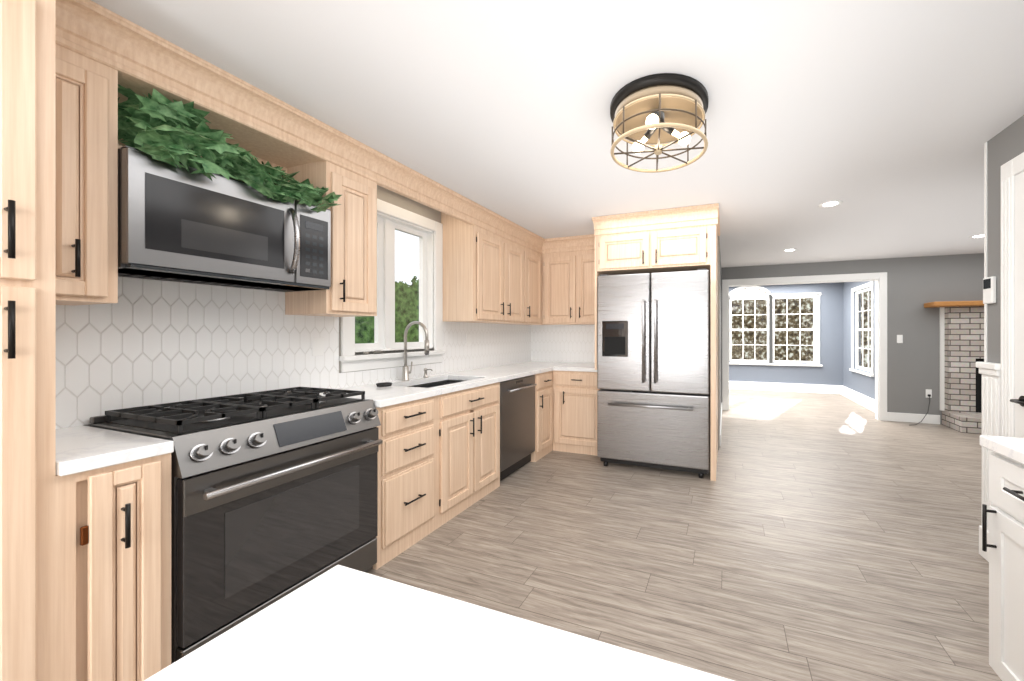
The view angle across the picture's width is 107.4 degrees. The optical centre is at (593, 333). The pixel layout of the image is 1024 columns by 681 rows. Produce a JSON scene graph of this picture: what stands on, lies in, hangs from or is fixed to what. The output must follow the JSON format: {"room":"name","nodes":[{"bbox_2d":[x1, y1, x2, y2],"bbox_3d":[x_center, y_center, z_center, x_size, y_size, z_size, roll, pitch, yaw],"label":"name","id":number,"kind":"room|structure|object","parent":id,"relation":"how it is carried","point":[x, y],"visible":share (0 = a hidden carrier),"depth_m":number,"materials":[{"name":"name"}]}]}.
{"room":"kitchen","nodes":[
{"label":"kitchen","id":0,"kind":"room"},
{"bbox_2d":[84,185,440,425],"bbox_3d":[-2.140,0.090,1.431,0.150,2.400,7.670,0,0,20],"label":"wall","id":1,"kind":"structure","parent":0,"point":[394,198],"depth_m":2.94,"materials":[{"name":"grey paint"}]},
{"bbox_2d":[68,0,127,307],"bbox_3d":[-1.912,-0.609,1.296,0.366,0.998,0.208,0,0,20],"label":"upper cabinet","id":2,"kind":"object","parent":1,"relation":"attached to","point":[97,41],"depth_m":1.28,"materials":[{"name":"brown wood"}]},
{"bbox_2d":[280,128,383,319],"bbox_3d":[-1.577,-0.609,2.243,0.366,0.998,0.316,0,0,20],"label":"upper cabinet","id":3,"kind":"object","parent":1,"relation":"attached to","point":[334,162],"depth_m":2.13,"materials":[{"name":"brown wood"}]},
{"bbox_2d":[118,146,330,291],"bbox_3d":[-1.708,-0.457,1.728,0.444,0.438,0.733,0,0,20],"label":"over-the-range microwave","id":4,"kind":"object","parent":3,"relation":"attached to","point":[175,224],"visible":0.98,"depth_m":1.56,"materials":[{"name":"stainless steel"},{"name":"black glass"},{"name":"black plastic"}]},
{"bbox_2d":[118,84,341,212],"bbox_3d":[-1.678,-0.786,1.716,0.470,0.317,0.709,0,0,20],"label":"ivy plant","id":5,"kind":"object","parent":4,"relation":"on","point":[156,125],"visible":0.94,"depth_m":1.49,"materials":[{"name":"green plant"}]},
{"bbox_2d":[339,199,444,371],"bbox_3d":[-1.585,-0.364,2.915,0.204,1.248,0.938,0,0,20],"label":"kitchen window","id":6,"kind":"structure","parent":1,"relation":"in","point":[430,281],"depth_m":2.94,"materials":[{"name":"white"}]},
{"bbox_2d":[440,204,527,323],"bbox_3d":[-1.058,-0.609,3.710,0.366,0.998,0.910,0,0,20],"label":"upper cabinet","id":7,"kind":"object","parent":1,"relation":"attached to","point":[485,255],"depth_m":3.35,"materials":[{"name":"brown wood"}]},
{"bbox_2d":[528,232,539,323],"bbox_3d":[-0.865,-0.609,4.253,0.366,0.998,0.500,0,0,20],"label":"upper cabinet","id":8,"kind":"object","parent":1,"relation":"attached to","point":[533,241],"depth_m":4.21,"materials":[{"name":"brown wood"}]},
{"bbox_2d":[144,565,733,680],"bbox_3d":[-0.062,0.386,-0.603,1.445,0.040,2.020,0,0,20],"label":"countertop","id":9,"kind":"structure","parent":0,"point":[345,623],"depth_m":0.43,"materials":[{"name":"white stone"}]},
{"bbox_2d":[91,0,1023,267],"bbox_3d":[2.531,-1.160,2.339,8.350,0.100,12.500,0,0,20],"label":"ceiling","id":10,"kind":"structure","parent":0,"point":[883,120],"depth_m":1.73,"materials":[{"name":"white paint"}]},
{"bbox_2d":[610,73,707,172],"bbox_3d":[0.314,-0.995,1.809,0.470,0.227,0.470,0,0,20],"label":"light","id":11,"kind":"object","parent":10,"relation":"attached to","point":[660,109],"visible":1,"depth_m":1.73,"materials":[{"name":"brown metal"}]},
{"bbox_2d":[782,248,796,251],"bbox_3d":[2.600,-1.107,4.914,0.175,0.005,0.175,0,0,13],"label":"recessed light","id":12,"kind":"object","parent":10,"relation":"in","point":[786,250],"depth_m":4.93,"materials":[{"name":"white"}]},
{"bbox_2d":[819,200,842,207],"bbox_3d":[2.023,-1.107,3.166,0.175,0.005,0.175,0,0,-20],"label":"recessed light","id":13,"kind":"object","parent":10,"relation":"in","point":[833,203],"depth_m":3.16,"materials":[{"name":"white"}]},
{"bbox_2d":[969,234,983,237],"bbox_3d":[4.386,-1.107,4.207,0.175,0.005,0.175,0,0,13],"label":"recessed light","id":14,"kind":"object","parent":10,"relation":"in","point":[981,235],"depth_m":4.22,"materials":[{"name":"white"}]},
{"bbox_2d":[367,389,1001,680],"bbox_3d":[2.531,1.340,2.339,8.350,0.100,12.500,0,0,20],"label":"floor","id":15,"kind":"structure","parent":0,"point":[816,537],"depth_m":2.19,"materials":[{"name":"beige wood"}]},
{"bbox_2d":[0,0,67,680],"bbox_3d":[-1.915,0.091,0.869,0.646,2.398,0.600,0,0,20],"label":"tall cabinet","id":16,"kind":"object","parent":15,"relation":"on","point":[33,33],"depth_m":1.01,"materials":[{"name":"brown wood"}]},
{"bbox_2d":[68,432,173,680],"bbox_3d":[-1.776,0.848,1.262,0.646,0.885,0.234,0,0,20],"label":"base cabinet","id":17,"kind":"object","parent":15,"relation":"on","point":[119,487],"depth_m":1.15,"materials":[{"name":"brown wood"}]},
{"bbox_2d":[90,387,381,663],"bbox_3d":[-1.558,0.801,1.729,0.708,0.978,0.776,0,0,20],"label":"range","id":18,"kind":"object","parent":15,"relation":"on","point":[274,496],"visible":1,"depth_m":1.51,"materials":[{"name":"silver metal"}]},
{"bbox_2d":[373,392,447,569],"bbox_3d":[-1.392,0.848,2.345,0.646,0.885,0.479,0,0,20],"label":"base cabinet","id":19,"kind":"object","parent":15,"relation":"on","point":[413,451],"depth_m":2.22,"materials":[{"name":"brown wood"}]},
{"bbox_2d":[319,360,567,403],"bbox_3d":[-1.001,0.385,3.445,0.650,0.040,2.809,0,0,20],"label":"countertop","id":20,"kind":"structure","parent":19,"relation":"on","point":[475,377],"depth_m":2.88,"materials":[{"name":"white stone"}]},
{"bbox_2d":[448,408,499,520],"bbox_3d":[-1.202,0.980,2.882,0.646,0.620,0.731,0,0,20],"label":"base cabinet","id":21,"kind":"object","parent":15,"relation":"on","point":[473,433],"depth_m":2.74,"materials":[{"name":"brown wood"}]},
{"bbox_2d":[480,368,555,461],"bbox_3d":[-0.775,0.848,3.990,0.713,0.885,0.414,0,0,20],"label":"base cabinet","id":22,"kind":"object","parent":15,"relation":"on","point":[545,389],"depth_m":3.81,"materials":[{"name":"brown wood"}]},
{"bbox_2d":[500,375,536,480],"bbox_3d":[-0.946,0.853,3.507,0.655,0.874,0.604,0,0,20],"label":"dishwasher","id":23,"kind":"object","parent":15,"relation":"on","point":[517,422],"visible":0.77,"depth_m":3.37,"materials":[{"name":"black metal"}]},
{"bbox_2d":[556,368,599,455],"bbox_3d":[-0.080,0.848,4.231,0.610,0.885,0.712,0,0,20],"label":"base cabinet","id":24,"kind":"object","parent":15,"relation":"on","point":[576,392],"depth_m":3.97,"materials":[{"name":"brown wood"}]},
{"bbox_2d":[556,364,596,371],"bbox_3d":[-0.058,0.385,4.256,0.586,0.040,0.649,0,0,20],"label":"countertop","id":25,"kind":"structure","parent":24,"relation":"on","point":[579,367],"depth_m":4.01,"materials":[{"name":"white stone"}]},
{"bbox_2d":[597,269,710,477],"bbox_3d":[0.657,0.359,3.803,1.036,1.862,0.972,0,0,20],"label":"fridge","id":26,"kind":"object","parent":15,"relation":"on","point":[654,369],"visible":1,"depth_m":3.39,"materials":[{"name":"grey metal"}]},
{"bbox_2d":[924,301,983,433],"bbox_3d":[5.584,0.427,4.774,1.960,1.725,0.468,0,0,20],"label":"fireplace","id":27,"kind":"object","parent":15,"relation":"on","point":[961,338],"visible":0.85,"depth_m":5.07,"materials":[{"name":"white brick"}]},
{"bbox_2d":[982,454,1023,680],"bbox_3d":[1.572,0.848,0.982,0.548,0.884,0.520,0,0,20],"label":"base cabinet","id":28,"kind":"object","parent":15,"relation":"on","point":[1006,478],"depth_m":1.24,"materials":[{"name":"wood"}]},
{"bbox_2d":[980,435,1023,466],"bbox_3d":[1.102,0.386,-0.324,0.563,0.040,3.324,0,0,20],"label":"countertop","id":29,"kind":"structure","parent":28,"relation":"on","point":[1012,448],"depth_m":1.24,"materials":[{"name":"white stone"}]},
{"bbox_2d":[718,236,719,449],"bbox_3d":[0.298,0.090,4.557,2.360,2.400,0.150,0,0,20],"label":"wall","id":30,"kind":"structure","parent":0,"point":[719,335],"depth_m":4.09,"materials":[{"name":"grey paint"}]},
{"bbox_2d":[540,234,597,327],"bbox_3d":[-0.174,-0.609,4.409,0.907,0.998,0.438,0,0,20],"label":"upper cabinet","id":31,"kind":"object","parent":30,"relation":"attached to","point":[568,283],"depth_m":4.31,"materials":[{"name":"brown wood"}]},
{"bbox_2d":[592,204,715,279],"bbox_3d":[0.672,-0.857,3.846,1.060,0.503,0.936,0,0,20],"label":"upper cabinet","id":32,"kind":"object","parent":30,"relation":"attached to","point":[673,239],"depth_m":3.39,"materials":[{"name":"brown wood"}]},
{"bbox_2d":[720,255,720,415],"bbox_3d":[1.740,0.090,5.272,0.120,2.400,2.100,0,0,20],"label":"wall","id":33,"kind":"structure","parent":0,"point":[720,255],"depth_m":5.21,"materials":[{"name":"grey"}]},
{"bbox_2d":[719,402,721,445],"bbox_3d":[1.798,1.225,5.235,0.015,0.130,2.130,0,0,20],"label":"baseboard","id":34,"kind":"structure","parent":33,"relation":"attached to","point":[721,402],"depth_m":4.72,"materials":[{"name":"white"}]},
{"bbox_2d":[729,282,842,384],"bbox_3d":[3.579,0.090,8.519,3.900,2.400,0.150,0,0,20],"label":"wall","id":35,"kind":"structure","parent":0,"point":[829,371],"depth_m":7.98,"materials":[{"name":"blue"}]},
{"bbox_2d":[729,381,839,394],"bbox_3d":[3.541,1.195,8.412,3.660,0.190,0.078,0,0,20],"label":"baseboard","id":36,"kind":"structure","parent":35,"relation":"attached to","point":[733,385],"depth_m":8.14,"materials":[{"name":"white wood"}]},
{"bbox_2d":[729,286,870,367],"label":"window","id":37,"kind":"structure","parent":35,"relation":"in","point":[769,297],"depth_m":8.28,"materials":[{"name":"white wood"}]},
{"bbox_2d":[721,253,983,423],"bbox_3d":[3.736,0.090,5.742,8.350,2.400,0.120,0,0,20],"label":"wall","id":38,"kind":"structure","parent":0,"point":[914,284],"depth_m":5.37,"materials":[{"name":"grey paint"}]},
{"bbox_2d":[722,272,886,420],"bbox_3d":[3.262,0.193,5.901,2.300,2.195,0.138,0,0,20],"label":"door frame","id":39,"kind":"structure","parent":38,"relation":"attached to","point":[880,279],"depth_m":5.60,"materials":[{"name":"white wood"}]},
{"bbox_2d":[897,335,902,342],"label":"light switch","id":40,"kind":"object","parent":38,"relation":"on","point":[899,337],"depth_m":5.41,"materials":[{"name":"white plastic"}]},
{"bbox_2d":[887,412,939,423],"bbox_3d":[4.621,1.225,5.358,0.625,0.130,0.014,0,0,20],"label":"baseboard","id":41,"kind":"structure","parent":38,"relation":"attached to","point":[891,416],"depth_m":5.35,"materials":[{"name":"white"}]},
{"bbox_2d":[915,389,931,424],"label":"outlet","id":42,"kind":"object","parent":38,"relation":"on","point":[928,391],"depth_m":5.29,"materials":[{"name":"white"}]},
{"bbox_2d":[843,281,874,398],"bbox_3d":[4.930,0.090,6.672,0.120,2.400,2.430,0,0,20],"label":"wall","id":43,"kind":"structure","parent":0,"point":[860,383],"depth_m":7.27,"materials":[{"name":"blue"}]},
{"bbox_2d":[840,385,874,412],"bbox_3d":[4.825,1.195,6.661,0.070,0.190,2.340,0,0,20],"label":"baseboard","id":44,"kind":"structure","parent":43,"relation":"attached to","point":[865,401],"depth_m":6.73,"materials":[{"name":"white wood"}]},
{"bbox_2d":[849,281,873,376],"bbox_3d":[4.901,-0.075,6.741,0.120,1.610,1.160,0,0,20],"label":"window","id":45,"kind":"structure","parent":43,"relation":"in","point":[857,318],"depth_m":6.86,"materials":[{"name":"white wood"}]},
{"bbox_2d":[987,115,1023,363],"bbox_3d":[1.336,0.090,-0.691,0.120,2.400,5.990,0,0,20],"label":"wall","id":46,"kind":"structure","parent":0,"point":[1005,145],"depth_m":2.07,"materials":[{"name":"grey paint"}]},
{"bbox_2d":[983,276,995,303],"bbox_3d":[2.249,-0.245,2.105,0.023,0.150,0.080,0,0,20],"label":"thermostat","id":47,"kind":"object","parent":46,"relation":"attached to","point":[989,290],"visible":0.98,"depth_m":2.09,"materials":[{"name":"white plastic"}]},
{"bbox_2d":[976,142,1023,561],"bbox_3d":[2.086,0.091,1.668,0.049,2.398,1.057,0,0,20],"label":"door frame","id":48,"kind":"structure","parent":46,"relation":"attached to","point":[998,394],"depth_m":1.99,"materials":[{"name":"white"}]},
{"bbox_2d":[1010,171,1023,437],"bbox_3d":[2.044,0.233,1.594,0.069,2.098,0.702,0,0,20],"label":"interior door","id":49,"kind":"structure","parent":46,"relation":"in","point":[1018,400],"depth_m":1.89,"materials":[{"name":"white wood"}]},
{"label":"outside","id":50,"kind":"structure","parent":0,"visible":0},
{"bbox_2d":[355,230,418,343],"bbox_3d":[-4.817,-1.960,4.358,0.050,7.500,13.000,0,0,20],"label":"trees","id":51,"kind":"object","parent":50,"point":[407,293],"depth_m":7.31,"materials":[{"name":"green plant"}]}
]}

